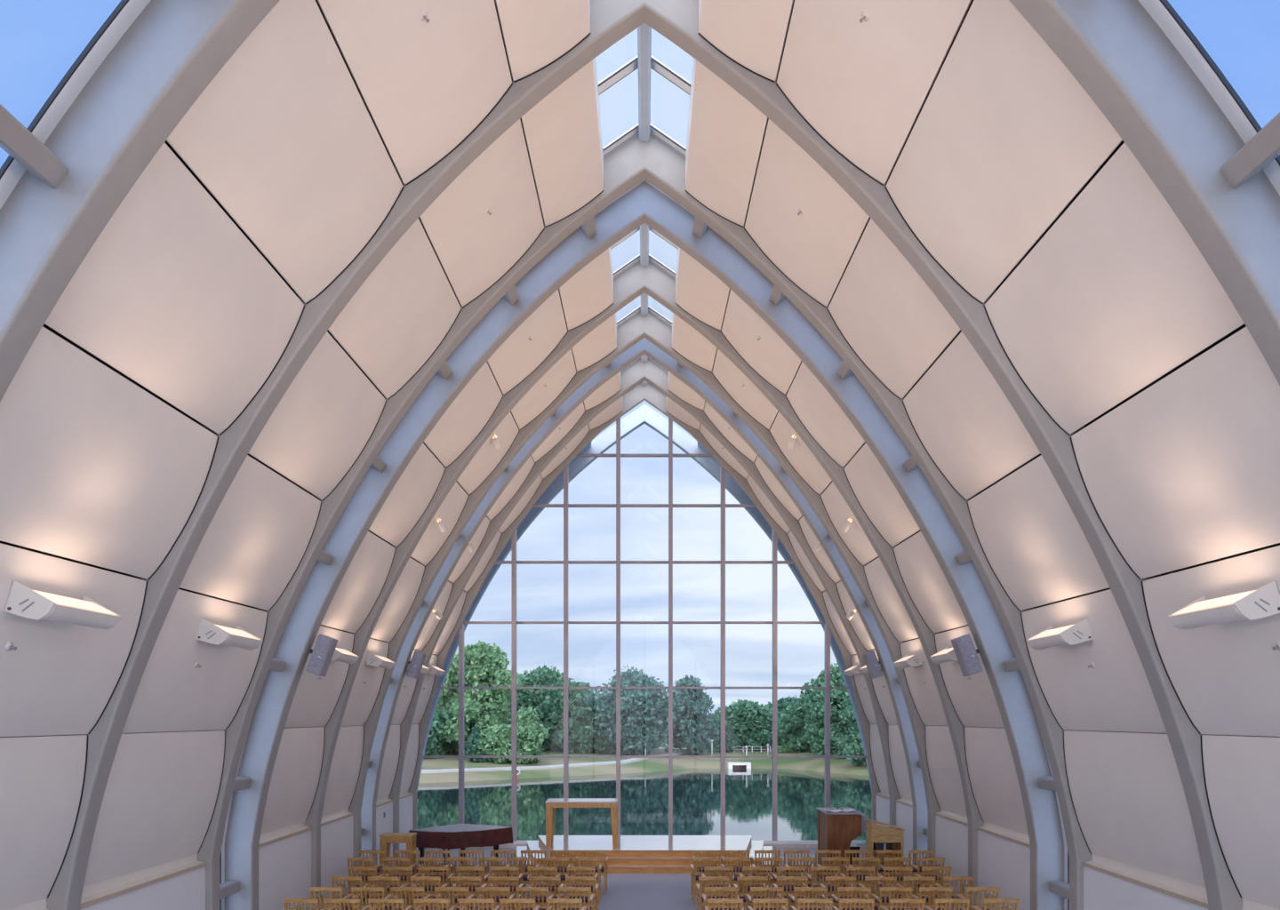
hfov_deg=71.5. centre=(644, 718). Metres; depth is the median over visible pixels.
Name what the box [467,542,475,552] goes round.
spotlight
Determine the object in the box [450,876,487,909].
chair
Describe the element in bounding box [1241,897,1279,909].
wall ledge
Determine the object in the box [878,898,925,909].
chair
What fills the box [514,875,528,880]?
cushion
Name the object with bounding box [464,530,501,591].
panel
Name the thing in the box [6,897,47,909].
wall ledge
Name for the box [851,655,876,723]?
panel
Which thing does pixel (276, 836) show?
wall ledge
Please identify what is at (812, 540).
panel
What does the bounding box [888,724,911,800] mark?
panel
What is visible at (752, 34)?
panel
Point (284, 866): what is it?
wall
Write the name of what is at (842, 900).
chair
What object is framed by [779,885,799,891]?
cushion
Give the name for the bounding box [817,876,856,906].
chair
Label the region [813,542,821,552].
spotlight
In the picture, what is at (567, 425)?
panel
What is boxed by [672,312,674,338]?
trim
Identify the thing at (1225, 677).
panel
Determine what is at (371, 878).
chair
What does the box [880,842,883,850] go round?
hymnal
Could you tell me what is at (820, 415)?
panel
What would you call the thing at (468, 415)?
panel
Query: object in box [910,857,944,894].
chair
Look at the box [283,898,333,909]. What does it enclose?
chair
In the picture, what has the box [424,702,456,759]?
leafy tree
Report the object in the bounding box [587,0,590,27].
trim
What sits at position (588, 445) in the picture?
ceiling
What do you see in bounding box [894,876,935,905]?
chair
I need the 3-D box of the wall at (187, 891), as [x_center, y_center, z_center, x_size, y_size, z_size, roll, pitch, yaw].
[-5.710,2.644,10.125,0.120,1.513,2.836,0,0,-2]
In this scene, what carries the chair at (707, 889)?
on the floor
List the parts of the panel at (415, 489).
edge trim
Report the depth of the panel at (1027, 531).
10.03 m
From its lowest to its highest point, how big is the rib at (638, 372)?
12.160 m
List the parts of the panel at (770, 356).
edge trim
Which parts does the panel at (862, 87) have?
edge trim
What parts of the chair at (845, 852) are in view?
leg, rail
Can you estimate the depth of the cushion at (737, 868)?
17.16 m
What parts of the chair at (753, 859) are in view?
rail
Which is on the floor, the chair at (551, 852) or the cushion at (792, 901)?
the chair at (551, 852)
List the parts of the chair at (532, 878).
rail, rail, seat frame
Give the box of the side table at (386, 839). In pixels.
[379,832,416,864]
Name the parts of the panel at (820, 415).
edge trim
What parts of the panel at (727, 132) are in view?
edge trim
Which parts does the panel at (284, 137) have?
edge trim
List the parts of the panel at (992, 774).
edge trim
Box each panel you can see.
[0,326,219,579]
[0,543,148,736]
[0,734,87,909]
[44,143,305,435]
[83,729,225,887]
[122,589,268,733]
[166,0,404,303]
[179,455,322,610]
[248,331,386,500]
[260,727,325,834]
[284,625,354,727]
[317,0,512,185]
[320,531,396,633]
[321,725,364,816]
[328,217,461,399]
[341,639,389,726]
[368,443,445,547]
[370,557,425,642]
[376,724,400,800]
[391,649,421,724]
[400,723,419,793]
[410,481,468,566]
[412,655,437,723]
[414,580,453,651]
[418,119,544,307]
[424,362,503,467]
[432,591,466,655]
[448,516,490,583]
[456,411,519,495]
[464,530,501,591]
[486,456,535,520]
[487,289,567,395]
[495,0,590,82]
[498,474,542,533]
[510,348,576,430]
[520,59,604,227]
[531,401,584,463]
[540,424,589,479]
[558,248,613,330]
[571,314,616,372]
[583,372,621,410]
[588,397,622,430]
[666,397,700,430]
[667,372,705,410]
[672,314,717,372]
[675,248,730,330]
[684,59,767,227]
[698,0,793,82]
[699,424,748,479]
[704,401,757,463]
[712,348,778,430]
[720,289,801,395]
[744,119,870,307]
[746,474,790,533]
[753,456,802,520]
[769,411,831,495]
[776,0,971,185]
[785,362,864,467]
[787,530,824,591]
[798,516,840,583]
[820,481,878,566]
[822,591,855,655]
[827,217,960,399]
[835,580,874,651]
[843,443,919,547]
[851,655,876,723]
[863,557,918,642]
[867,649,897,724]
[869,723,888,793]
[884,0,1122,303]
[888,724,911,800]
[892,531,967,633]
[899,639,947,726]
[902,331,1039,500]
[924,725,967,816]
[934,625,1004,727]
[963,727,1028,834]
[966,455,1109,610]
[983,143,1244,435]
[1020,589,1166,733]
[1063,729,1205,887]
[1069,326,1279,579]
[1140,545,1279,736]
[1200,734,1279,908]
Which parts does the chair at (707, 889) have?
leg, rail, rail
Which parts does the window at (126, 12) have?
frame, frame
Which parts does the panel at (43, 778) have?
edge trim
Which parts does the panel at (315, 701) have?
edge trim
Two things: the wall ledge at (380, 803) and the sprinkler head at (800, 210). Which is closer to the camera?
the sprinkler head at (800, 210)
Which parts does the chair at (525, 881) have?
rail, rail, seat frame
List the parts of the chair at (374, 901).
rail, armrest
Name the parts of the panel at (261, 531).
edge trim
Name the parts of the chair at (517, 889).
leg, rail, rail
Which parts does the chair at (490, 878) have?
leg, rail, rail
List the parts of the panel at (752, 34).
edge trim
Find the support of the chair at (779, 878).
on the floor
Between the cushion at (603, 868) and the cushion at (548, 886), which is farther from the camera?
the cushion at (603, 868)
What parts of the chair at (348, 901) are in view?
rail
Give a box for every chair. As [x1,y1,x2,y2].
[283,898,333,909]
[309,887,352,909]
[324,898,369,909]
[330,876,372,909]
[346,857,383,894]
[347,866,384,909]
[351,887,391,909]
[359,850,392,874]
[368,876,409,909]
[368,898,413,909]
[382,857,417,898]
[383,866,420,905]
[391,887,433,909]
[394,850,425,887]
[409,876,449,909]
[413,898,456,909]
[416,857,449,882]
[419,866,455,898]
[424,850,457,874]
[434,887,475,909]
[448,857,479,904]
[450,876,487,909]
[456,866,490,905]
[458,850,489,874]
[458,898,500,909]
[476,887,515,909]
[479,857,509,883]
[488,876,524,909]
[489,866,523,897]
[490,850,520,874]
[499,898,540,909]
[509,857,540,884]
[515,887,554,909]
[520,850,550,887]
[527,866,560,909]
[529,876,564,906]
[541,857,571,884]
[546,898,586,909]
[550,850,578,875]
[557,887,594,909]
[564,876,599,909]
[566,866,598,894]
[572,857,601,904]
[580,850,607,895]
[689,857,720,904]
[691,850,720,895]
[696,876,730,909]
[701,866,734,909]
[702,887,738,909]
[704,898,743,909]
[720,850,750,872]
[720,857,751,884]
[731,876,767,906]
[738,866,772,909]
[744,887,783,909]
[746,898,788,909]
[750,850,780,874]
[751,857,783,884]
[771,866,805,894]
[771,876,807,906]
[779,850,809,874]
[783,857,815,904]
[787,887,827,909]
[789,898,832,909]
[805,866,839,905]
[809,850,840,888]
[815,857,848,904]
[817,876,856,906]
[829,887,871,909]
[832,898,874,909]
[839,866,875,895]
[840,850,871,894]
[848,857,879,884]
[856,876,895,906]
[870,850,903,874]
[870,887,912,909]
[875,866,912,895]
[876,857,911,887]
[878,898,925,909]
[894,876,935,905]
[901,850,934,874]
[908,887,952,909]
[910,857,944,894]
[912,866,951,909]
[923,898,969,909]
[933,876,974,909]
[953,887,999,909]
[968,898,1019,909]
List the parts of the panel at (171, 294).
edge trim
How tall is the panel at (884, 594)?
1.613 m
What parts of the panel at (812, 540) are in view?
edge trim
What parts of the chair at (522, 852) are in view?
leg, rail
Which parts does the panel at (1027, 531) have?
edge trim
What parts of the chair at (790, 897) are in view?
leg, armrest, leg, rail, rail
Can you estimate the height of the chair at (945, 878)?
0.868 m
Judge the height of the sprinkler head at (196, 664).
0.080 m
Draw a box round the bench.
[849,842,859,864]
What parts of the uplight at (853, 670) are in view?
plate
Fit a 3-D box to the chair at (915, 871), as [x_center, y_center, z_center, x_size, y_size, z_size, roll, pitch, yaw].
[5.309,2.967,17.317,0.550,0.868,0.585,0,0,-1]
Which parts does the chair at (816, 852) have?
leg, rail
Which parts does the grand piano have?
leg, leg, leg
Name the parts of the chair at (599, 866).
rail, rail, seat frame, leg, leg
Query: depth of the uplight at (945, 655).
14.26 m
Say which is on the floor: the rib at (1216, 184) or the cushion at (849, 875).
the rib at (1216, 184)
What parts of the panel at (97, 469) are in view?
edge trim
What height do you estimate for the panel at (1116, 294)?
1.372 m
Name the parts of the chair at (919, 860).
leg, rail, rail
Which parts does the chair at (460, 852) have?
rail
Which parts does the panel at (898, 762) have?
edge trim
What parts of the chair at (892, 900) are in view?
armrest, rail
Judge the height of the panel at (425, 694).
1.807 m
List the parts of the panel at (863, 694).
edge trim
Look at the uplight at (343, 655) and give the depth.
14.26 m
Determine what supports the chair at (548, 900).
on the floor
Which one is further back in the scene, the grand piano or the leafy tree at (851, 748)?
the leafy tree at (851, 748)
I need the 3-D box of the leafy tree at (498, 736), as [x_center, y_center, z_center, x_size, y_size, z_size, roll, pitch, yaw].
[-12.776,2.261,80.161,6.175,3.702,5.057,0,0,0]
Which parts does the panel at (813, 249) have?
edge trim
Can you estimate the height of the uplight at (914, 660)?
0.292 m
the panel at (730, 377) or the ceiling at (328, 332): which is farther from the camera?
the panel at (730, 377)
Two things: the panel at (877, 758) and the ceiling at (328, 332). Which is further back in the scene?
the panel at (877, 758)
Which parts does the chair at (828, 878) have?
rail, rail, leg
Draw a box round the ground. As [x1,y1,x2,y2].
[418,714,868,783]
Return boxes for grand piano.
[408,824,513,864]
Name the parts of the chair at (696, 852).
leg, rail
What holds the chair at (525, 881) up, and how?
on the floor
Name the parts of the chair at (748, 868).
leg, seat frame, rail, rail, leg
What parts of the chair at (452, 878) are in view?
leg, rail, rail, seat frame, leg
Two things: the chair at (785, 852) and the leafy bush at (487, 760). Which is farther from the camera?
the leafy bush at (487, 760)
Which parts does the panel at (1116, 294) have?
edge trim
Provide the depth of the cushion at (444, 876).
16.42 m
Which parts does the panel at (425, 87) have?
edge trim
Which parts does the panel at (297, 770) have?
edge trim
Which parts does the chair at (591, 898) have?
leg, rail, rail, leg, leg, armrest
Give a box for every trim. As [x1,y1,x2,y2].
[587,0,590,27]
[592,57,603,183]
[608,247,613,297]
[614,312,616,338]
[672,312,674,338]
[675,247,679,297]
[685,57,695,183]
[698,0,701,27]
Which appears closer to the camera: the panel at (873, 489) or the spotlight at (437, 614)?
the panel at (873, 489)
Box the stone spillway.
[727,762,751,768]
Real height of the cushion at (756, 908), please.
0.050 m
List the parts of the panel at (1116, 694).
edge trim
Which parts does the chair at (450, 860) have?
leg, rail, rail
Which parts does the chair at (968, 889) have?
armrest, rail, rail, leg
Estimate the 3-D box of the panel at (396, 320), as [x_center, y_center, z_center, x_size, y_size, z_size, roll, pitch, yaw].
[-2.829,-4.648,10.130,1.058,1.373,2.816,0,0,0]
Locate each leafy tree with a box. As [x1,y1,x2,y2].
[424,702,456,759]
[436,681,482,754]
[440,640,522,750]
[464,726,488,762]
[472,722,529,764]
[504,664,594,751]
[504,706,549,763]
[536,680,610,753]
[578,664,691,755]
[660,674,719,755]
[692,713,741,752]
[713,698,787,751]
[763,696,799,745]
[777,693,832,751]
[799,661,854,755]
[836,704,866,766]
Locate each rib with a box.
[0,0,1279,401]
[46,0,1242,909]
[196,133,1091,909]
[219,181,1069,909]
[304,260,983,909]
[347,310,941,872]
[360,337,927,864]
[388,358,900,857]
[408,382,879,829]
[417,404,871,788]
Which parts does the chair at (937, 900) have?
armrest, rail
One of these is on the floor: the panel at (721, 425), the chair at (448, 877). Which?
the chair at (448, 877)
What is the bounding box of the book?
[836,807,853,810]
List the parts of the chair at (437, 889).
leg, rail, rail, leg, armrest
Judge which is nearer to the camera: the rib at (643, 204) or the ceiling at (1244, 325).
the ceiling at (1244, 325)
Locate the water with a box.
[417,768,871,840]
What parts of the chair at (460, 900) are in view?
rail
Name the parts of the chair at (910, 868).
leg, rail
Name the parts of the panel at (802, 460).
edge trim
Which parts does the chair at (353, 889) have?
rail, rail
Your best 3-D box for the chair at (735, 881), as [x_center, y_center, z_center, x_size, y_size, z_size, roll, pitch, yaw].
[1.698,2.967,16.418,0.550,0.868,0.585,0,0,1]
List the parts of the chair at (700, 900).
leg, leg, seat frame, rail, rail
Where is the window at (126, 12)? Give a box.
[0,0,1279,209]
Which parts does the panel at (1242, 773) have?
edge trim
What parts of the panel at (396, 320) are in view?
edge trim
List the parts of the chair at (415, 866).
rail, rail, leg, leg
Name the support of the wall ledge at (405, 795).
on the wall at (385, 825)
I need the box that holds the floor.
[328,844,953,909]
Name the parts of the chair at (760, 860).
rail, rail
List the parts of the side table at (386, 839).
leg, leg, leg, leg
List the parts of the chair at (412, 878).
leg, rail, rail, seat frame, leg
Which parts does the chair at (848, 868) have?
rail, leg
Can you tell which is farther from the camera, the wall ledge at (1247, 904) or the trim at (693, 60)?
the trim at (693, 60)
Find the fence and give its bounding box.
[715,745,778,752]
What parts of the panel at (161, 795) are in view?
edge trim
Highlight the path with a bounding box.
[420,751,701,773]
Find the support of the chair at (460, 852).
on the floor
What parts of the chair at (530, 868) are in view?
leg, rail, rail, seat frame, leg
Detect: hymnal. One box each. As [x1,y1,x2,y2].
[873,842,877,850]
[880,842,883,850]
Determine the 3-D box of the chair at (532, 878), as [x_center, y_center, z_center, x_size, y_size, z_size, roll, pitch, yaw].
[-1.589,2.967,14.488,0.550,0.868,0.585,0,0,0]
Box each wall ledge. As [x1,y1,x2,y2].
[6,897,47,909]
[80,854,207,908]
[258,822,312,847]
[320,809,354,826]
[376,797,393,807]
[399,792,413,799]
[875,792,889,799]
[895,797,912,807]
[934,809,967,826]
[976,822,1030,847]
[1081,854,1207,908]
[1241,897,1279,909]
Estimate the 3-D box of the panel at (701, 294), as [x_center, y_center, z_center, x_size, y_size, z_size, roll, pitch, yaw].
[0.944,-6.933,14.360,0.817,0.783,2.516,0,0,0]
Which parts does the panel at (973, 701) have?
edge trim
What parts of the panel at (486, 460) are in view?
edge trim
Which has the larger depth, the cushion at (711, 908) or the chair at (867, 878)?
the chair at (867, 878)
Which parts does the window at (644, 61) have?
frame, frame, frame, frame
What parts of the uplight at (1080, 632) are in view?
plate, plate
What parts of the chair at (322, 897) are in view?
leg, rail, rail, leg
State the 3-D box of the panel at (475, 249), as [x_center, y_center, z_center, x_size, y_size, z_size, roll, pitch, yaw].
[-1.823,-5.740,10.130,1.123,1.292,2.816,0,0,0]
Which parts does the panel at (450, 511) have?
edge trim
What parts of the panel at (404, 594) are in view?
edge trim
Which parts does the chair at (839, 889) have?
armrest, leg, rail, rail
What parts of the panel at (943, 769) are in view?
edge trim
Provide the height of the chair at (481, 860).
0.868 m
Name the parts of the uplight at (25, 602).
plate, plate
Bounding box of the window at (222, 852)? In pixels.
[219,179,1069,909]
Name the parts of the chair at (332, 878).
leg, rail, rail, seat frame, leg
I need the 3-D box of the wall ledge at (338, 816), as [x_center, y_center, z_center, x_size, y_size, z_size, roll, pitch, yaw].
[-5.973,1.904,17.020,0.176,0.154,2.308,0,0,-2]
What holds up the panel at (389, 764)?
on the wall ledge at (380, 803)
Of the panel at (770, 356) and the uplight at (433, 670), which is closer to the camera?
the panel at (770, 356)
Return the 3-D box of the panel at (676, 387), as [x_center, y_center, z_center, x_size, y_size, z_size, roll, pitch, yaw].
[0.997,-7.591,20.515,0.867,0.737,1.866,0,0,0]
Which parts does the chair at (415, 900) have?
rail, armrest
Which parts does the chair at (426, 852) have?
rail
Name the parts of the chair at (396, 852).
rail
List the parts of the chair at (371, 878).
leg, rail, rail, seat frame, armrest, leg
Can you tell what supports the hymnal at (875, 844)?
on the lectern
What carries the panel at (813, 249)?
attached to the rib at (635, 161)
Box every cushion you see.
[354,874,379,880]
[393,874,414,880]
[424,884,451,891]
[429,874,446,880]
[462,885,479,891]
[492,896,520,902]
[496,884,519,891]
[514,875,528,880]
[520,908,545,909]
[535,896,557,903]
[536,884,557,891]
[545,875,566,880]
[553,866,573,871]
[563,906,591,909]
[568,896,591,903]
[571,885,592,891]
[583,866,604,871]
[692,875,716,880]
[696,866,712,871]
[701,896,726,902]
[711,908,734,909]
[726,866,742,871]
[739,896,763,903]
[741,885,759,891]
[755,908,778,909]
[757,866,776,871]
[775,895,803,903]
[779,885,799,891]
[800,908,820,909]
[808,884,836,891]
[822,896,850,903]
[836,906,863,909]
[848,874,865,880]
[873,896,888,903]
[873,906,903,909]
[875,867,898,871]
[881,874,903,880]
[912,866,930,871]
[920,875,940,880]
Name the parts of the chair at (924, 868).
leg, seat frame, rail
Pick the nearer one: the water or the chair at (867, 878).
the chair at (867, 878)
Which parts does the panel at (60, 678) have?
edge trim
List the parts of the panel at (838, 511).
edge trim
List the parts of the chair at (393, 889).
leg, rail, rail, leg, armrest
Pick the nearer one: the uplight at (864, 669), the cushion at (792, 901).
the cushion at (792, 901)
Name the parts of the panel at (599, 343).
edge trim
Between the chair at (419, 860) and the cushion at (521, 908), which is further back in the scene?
the chair at (419, 860)
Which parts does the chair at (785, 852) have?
rail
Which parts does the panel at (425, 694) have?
edge trim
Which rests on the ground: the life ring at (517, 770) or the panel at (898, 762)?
the life ring at (517, 770)
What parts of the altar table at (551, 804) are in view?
leg, leg, leg, leg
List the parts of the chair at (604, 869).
rail, rail, leg, leg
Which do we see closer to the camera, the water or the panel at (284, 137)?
the panel at (284, 137)
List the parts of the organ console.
panel, panel, panel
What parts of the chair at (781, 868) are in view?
seat frame, rail, rail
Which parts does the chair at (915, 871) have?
rail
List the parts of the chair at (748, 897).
leg, armrest, leg, rail, rail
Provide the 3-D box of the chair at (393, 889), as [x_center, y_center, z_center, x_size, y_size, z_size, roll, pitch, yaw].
[-3.554,2.967,13.598,0.550,0.868,0.585,0,0,1]
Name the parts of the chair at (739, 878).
leg, seat frame, rail, rail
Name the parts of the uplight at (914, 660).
plate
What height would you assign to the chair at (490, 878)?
0.868 m
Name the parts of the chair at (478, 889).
rail, rail, leg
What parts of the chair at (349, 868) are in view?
leg, rail, rail, seat frame, leg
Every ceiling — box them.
[0,0,507,736]
[132,118,541,733]
[299,289,565,727]
[369,350,575,641]
[559,441,729,474]
[713,350,919,641]
[723,289,989,727]
[747,118,1156,733]
[781,0,1279,736]
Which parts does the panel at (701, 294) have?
edge trim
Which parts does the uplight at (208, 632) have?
plate, plate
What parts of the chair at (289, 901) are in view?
rail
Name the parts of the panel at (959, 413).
edge trim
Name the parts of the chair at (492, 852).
rail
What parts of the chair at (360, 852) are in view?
rail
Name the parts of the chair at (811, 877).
leg, seat frame, rail, rail, leg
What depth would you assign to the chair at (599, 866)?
16.18 m
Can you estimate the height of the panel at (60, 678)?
1.469 m
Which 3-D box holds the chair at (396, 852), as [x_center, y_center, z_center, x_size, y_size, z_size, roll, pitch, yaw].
[-4.546,2.967,17.317,0.550,0.868,0.585,0,0,1]
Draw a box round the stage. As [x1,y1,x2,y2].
[514,835,775,873]
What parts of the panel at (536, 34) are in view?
edge trim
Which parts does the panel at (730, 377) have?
edge trim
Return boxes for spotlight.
[432,608,442,619]
[434,514,447,532]
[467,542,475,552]
[492,432,502,450]
[786,432,796,450]
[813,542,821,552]
[840,514,854,532]
[846,608,855,619]
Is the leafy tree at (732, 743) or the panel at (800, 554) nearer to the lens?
the panel at (800, 554)
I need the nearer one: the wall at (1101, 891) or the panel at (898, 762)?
the wall at (1101, 891)
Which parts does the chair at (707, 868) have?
seat frame, rail, rail, leg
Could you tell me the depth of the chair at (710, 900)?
12.48 m
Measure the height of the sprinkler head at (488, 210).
0.094 m
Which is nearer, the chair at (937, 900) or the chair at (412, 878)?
the chair at (937, 900)
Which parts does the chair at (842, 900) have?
rail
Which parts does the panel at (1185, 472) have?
edge trim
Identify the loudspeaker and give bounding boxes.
[305,633,338,676]
[406,650,426,679]
[862,650,882,679]
[950,633,983,676]
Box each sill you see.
[424,840,527,848]
[763,840,864,848]
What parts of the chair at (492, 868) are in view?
rail, rail, seat frame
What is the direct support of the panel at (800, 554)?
attached to the rib at (640, 393)
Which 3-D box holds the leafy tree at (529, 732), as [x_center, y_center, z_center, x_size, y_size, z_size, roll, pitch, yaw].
[-10.697,1.549,80.146,4.341,5.169,3.896,0,0,0]
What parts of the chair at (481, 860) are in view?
leg, rail, rail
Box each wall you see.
[80,866,205,909]
[258,815,353,909]
[376,794,413,864]
[875,794,912,864]
[935,815,1030,909]
[1083,866,1207,909]
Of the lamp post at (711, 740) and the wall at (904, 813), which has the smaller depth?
the wall at (904, 813)
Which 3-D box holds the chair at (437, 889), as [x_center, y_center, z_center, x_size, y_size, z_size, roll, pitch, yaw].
[-2.894,2.967,13.598,0.550,0.868,0.585,0,0,0]
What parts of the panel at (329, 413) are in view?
edge trim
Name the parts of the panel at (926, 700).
edge trim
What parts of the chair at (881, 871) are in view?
rail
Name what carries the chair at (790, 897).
on the floor
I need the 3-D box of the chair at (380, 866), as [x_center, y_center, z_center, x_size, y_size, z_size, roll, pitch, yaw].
[-5.165,2.967,16.418,0.550,0.868,0.585,0,0,-1]
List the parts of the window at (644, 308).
frame, frame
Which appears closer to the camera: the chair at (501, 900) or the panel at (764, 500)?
the chair at (501, 900)
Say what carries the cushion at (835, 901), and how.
on the chair at (828, 878)
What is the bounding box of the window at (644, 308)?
[616,292,671,326]
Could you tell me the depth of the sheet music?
19.70 m
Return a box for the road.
[652,747,772,751]
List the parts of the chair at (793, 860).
rail, rail, leg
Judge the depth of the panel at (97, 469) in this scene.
6.83 m
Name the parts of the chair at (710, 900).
rail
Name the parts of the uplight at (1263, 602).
plate, plate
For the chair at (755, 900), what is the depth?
12.48 m
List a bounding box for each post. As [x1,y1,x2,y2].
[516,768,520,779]
[710,739,713,755]
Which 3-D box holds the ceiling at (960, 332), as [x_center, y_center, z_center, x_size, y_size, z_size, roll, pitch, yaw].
[3.434,-1.867,10.125,5.348,10.534,2.830,0,0,0]
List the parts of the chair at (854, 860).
leg, rail, rail, leg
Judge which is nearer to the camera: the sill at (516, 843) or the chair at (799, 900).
the chair at (799, 900)
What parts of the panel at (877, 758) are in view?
edge trim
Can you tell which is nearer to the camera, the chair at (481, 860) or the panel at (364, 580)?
the panel at (364, 580)
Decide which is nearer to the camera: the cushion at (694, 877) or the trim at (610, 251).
the trim at (610, 251)
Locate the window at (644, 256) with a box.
[610,223,678,277]
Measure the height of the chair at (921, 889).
0.868 m
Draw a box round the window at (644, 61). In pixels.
[598,23,690,156]
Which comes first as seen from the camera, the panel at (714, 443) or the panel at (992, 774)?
the panel at (992, 774)
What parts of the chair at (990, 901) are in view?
armrest, rail, armrest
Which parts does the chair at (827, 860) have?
seat frame, rail, rail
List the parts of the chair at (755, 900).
rail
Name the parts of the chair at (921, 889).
leg, rail, rail, leg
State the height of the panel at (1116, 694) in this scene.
1.538 m
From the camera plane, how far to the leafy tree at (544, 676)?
95.40 m
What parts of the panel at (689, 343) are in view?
edge trim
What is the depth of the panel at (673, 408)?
22.93 m
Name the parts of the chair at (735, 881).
rail, rail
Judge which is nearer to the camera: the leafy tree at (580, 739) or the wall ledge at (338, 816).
the wall ledge at (338, 816)
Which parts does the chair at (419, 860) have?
leg, rail, rail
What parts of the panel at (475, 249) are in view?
edge trim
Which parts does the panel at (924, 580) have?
edge trim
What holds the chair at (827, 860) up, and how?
on the floor
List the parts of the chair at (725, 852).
rail, rail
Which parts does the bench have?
seat, leg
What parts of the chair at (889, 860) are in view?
rail, rail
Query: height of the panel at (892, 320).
1.373 m
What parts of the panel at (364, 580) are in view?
edge trim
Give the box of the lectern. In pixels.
[864,818,904,876]
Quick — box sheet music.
[824,809,841,812]
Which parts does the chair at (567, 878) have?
rail, rail, seat frame, leg, leg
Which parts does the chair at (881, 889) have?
armrest, leg, rail, rail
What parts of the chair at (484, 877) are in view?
rail, rail, leg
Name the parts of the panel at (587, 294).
edge trim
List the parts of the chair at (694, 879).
leg, leg, seat frame, rail, rail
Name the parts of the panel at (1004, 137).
edge trim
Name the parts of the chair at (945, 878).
leg, seat frame, rail, rail, leg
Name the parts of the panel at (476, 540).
edge trim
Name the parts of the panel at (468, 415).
edge trim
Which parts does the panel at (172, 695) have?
edge trim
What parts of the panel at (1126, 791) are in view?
edge trim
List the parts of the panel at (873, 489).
edge trim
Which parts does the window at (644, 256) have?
frame, frame, frame, frame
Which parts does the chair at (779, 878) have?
seat frame, rail, rail, leg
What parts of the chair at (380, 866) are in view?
rail, rail, leg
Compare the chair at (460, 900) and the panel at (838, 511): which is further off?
the panel at (838, 511)
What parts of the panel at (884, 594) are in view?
edge trim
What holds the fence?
on the ground
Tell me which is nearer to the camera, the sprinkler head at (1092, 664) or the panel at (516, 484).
the sprinkler head at (1092, 664)
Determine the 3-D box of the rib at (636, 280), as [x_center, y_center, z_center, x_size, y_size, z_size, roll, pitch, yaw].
[0.000,-2.355,15.745,12.391,11.511,0.250,0,0,0]
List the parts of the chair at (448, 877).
rail, rail, seat frame, leg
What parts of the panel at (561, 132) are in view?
edge trim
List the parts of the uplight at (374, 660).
plate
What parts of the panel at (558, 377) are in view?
edge trim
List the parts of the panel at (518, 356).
edge trim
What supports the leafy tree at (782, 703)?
on the ground
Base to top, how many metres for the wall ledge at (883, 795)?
0.113 m
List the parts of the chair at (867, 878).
leg, seat frame, rail, rail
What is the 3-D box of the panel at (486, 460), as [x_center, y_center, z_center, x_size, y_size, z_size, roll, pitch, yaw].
[-3.053,-5.154,17.025,1.109,1.476,2.286,0,0,0]
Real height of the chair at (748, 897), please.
0.868 m
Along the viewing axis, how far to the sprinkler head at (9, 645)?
6.75 m
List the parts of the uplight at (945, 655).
plate, plate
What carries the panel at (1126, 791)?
on the wall ledge at (1190, 892)
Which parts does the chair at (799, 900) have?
armrest, rail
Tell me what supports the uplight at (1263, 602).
attached to the panel at (1225, 677)
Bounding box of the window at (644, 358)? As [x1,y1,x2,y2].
[620,354,668,371]
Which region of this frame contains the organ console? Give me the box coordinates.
[816,808,868,864]
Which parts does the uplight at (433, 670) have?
plate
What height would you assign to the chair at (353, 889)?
0.868 m
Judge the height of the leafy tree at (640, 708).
9.548 m
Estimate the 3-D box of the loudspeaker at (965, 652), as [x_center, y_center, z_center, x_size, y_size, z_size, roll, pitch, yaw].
[4.753,-0.920,13.034,0.444,0.612,0.271,0,0,0]
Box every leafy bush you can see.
[484,733,493,762]
[777,743,798,752]
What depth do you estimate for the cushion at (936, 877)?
16.30 m
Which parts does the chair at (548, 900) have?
rail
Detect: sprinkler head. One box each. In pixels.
[5,641,16,650]
[193,662,200,668]
[419,11,429,22]
[485,208,491,215]
[797,208,803,215]
[859,11,869,22]
[1088,662,1095,668]
[1272,641,1279,650]
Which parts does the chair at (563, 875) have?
rail, rail, seat frame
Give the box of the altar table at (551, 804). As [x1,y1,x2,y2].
[544,798,618,847]
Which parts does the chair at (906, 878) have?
rail, rail, leg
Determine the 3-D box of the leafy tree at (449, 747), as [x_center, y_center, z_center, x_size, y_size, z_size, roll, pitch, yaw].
[-19.589,-1.135,87.965,8.380,9.831,8.128,0,0,0]
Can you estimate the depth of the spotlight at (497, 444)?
16.57 m
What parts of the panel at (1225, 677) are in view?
edge trim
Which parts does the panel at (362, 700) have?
edge trim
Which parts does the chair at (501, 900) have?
rail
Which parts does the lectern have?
panel, panel, rail, panel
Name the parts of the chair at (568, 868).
rail, seat frame, rail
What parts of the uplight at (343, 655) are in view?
plate, plate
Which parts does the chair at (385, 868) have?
leg, rail, rail, seat frame, leg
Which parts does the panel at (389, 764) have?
edge trim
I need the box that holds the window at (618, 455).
[421,417,867,840]
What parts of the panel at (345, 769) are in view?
edge trim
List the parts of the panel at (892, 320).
edge trim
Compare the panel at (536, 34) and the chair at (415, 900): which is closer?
the panel at (536, 34)
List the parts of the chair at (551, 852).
rail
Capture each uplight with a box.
[4,580,121,631]
[196,618,262,650]
[331,647,359,663]
[365,651,395,669]
[406,660,429,673]
[426,664,445,676]
[843,664,862,676]
[859,660,882,673]
[893,651,923,669]
[929,647,957,663]
[1026,618,1092,650]
[1167,580,1279,631]
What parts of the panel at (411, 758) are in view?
edge trim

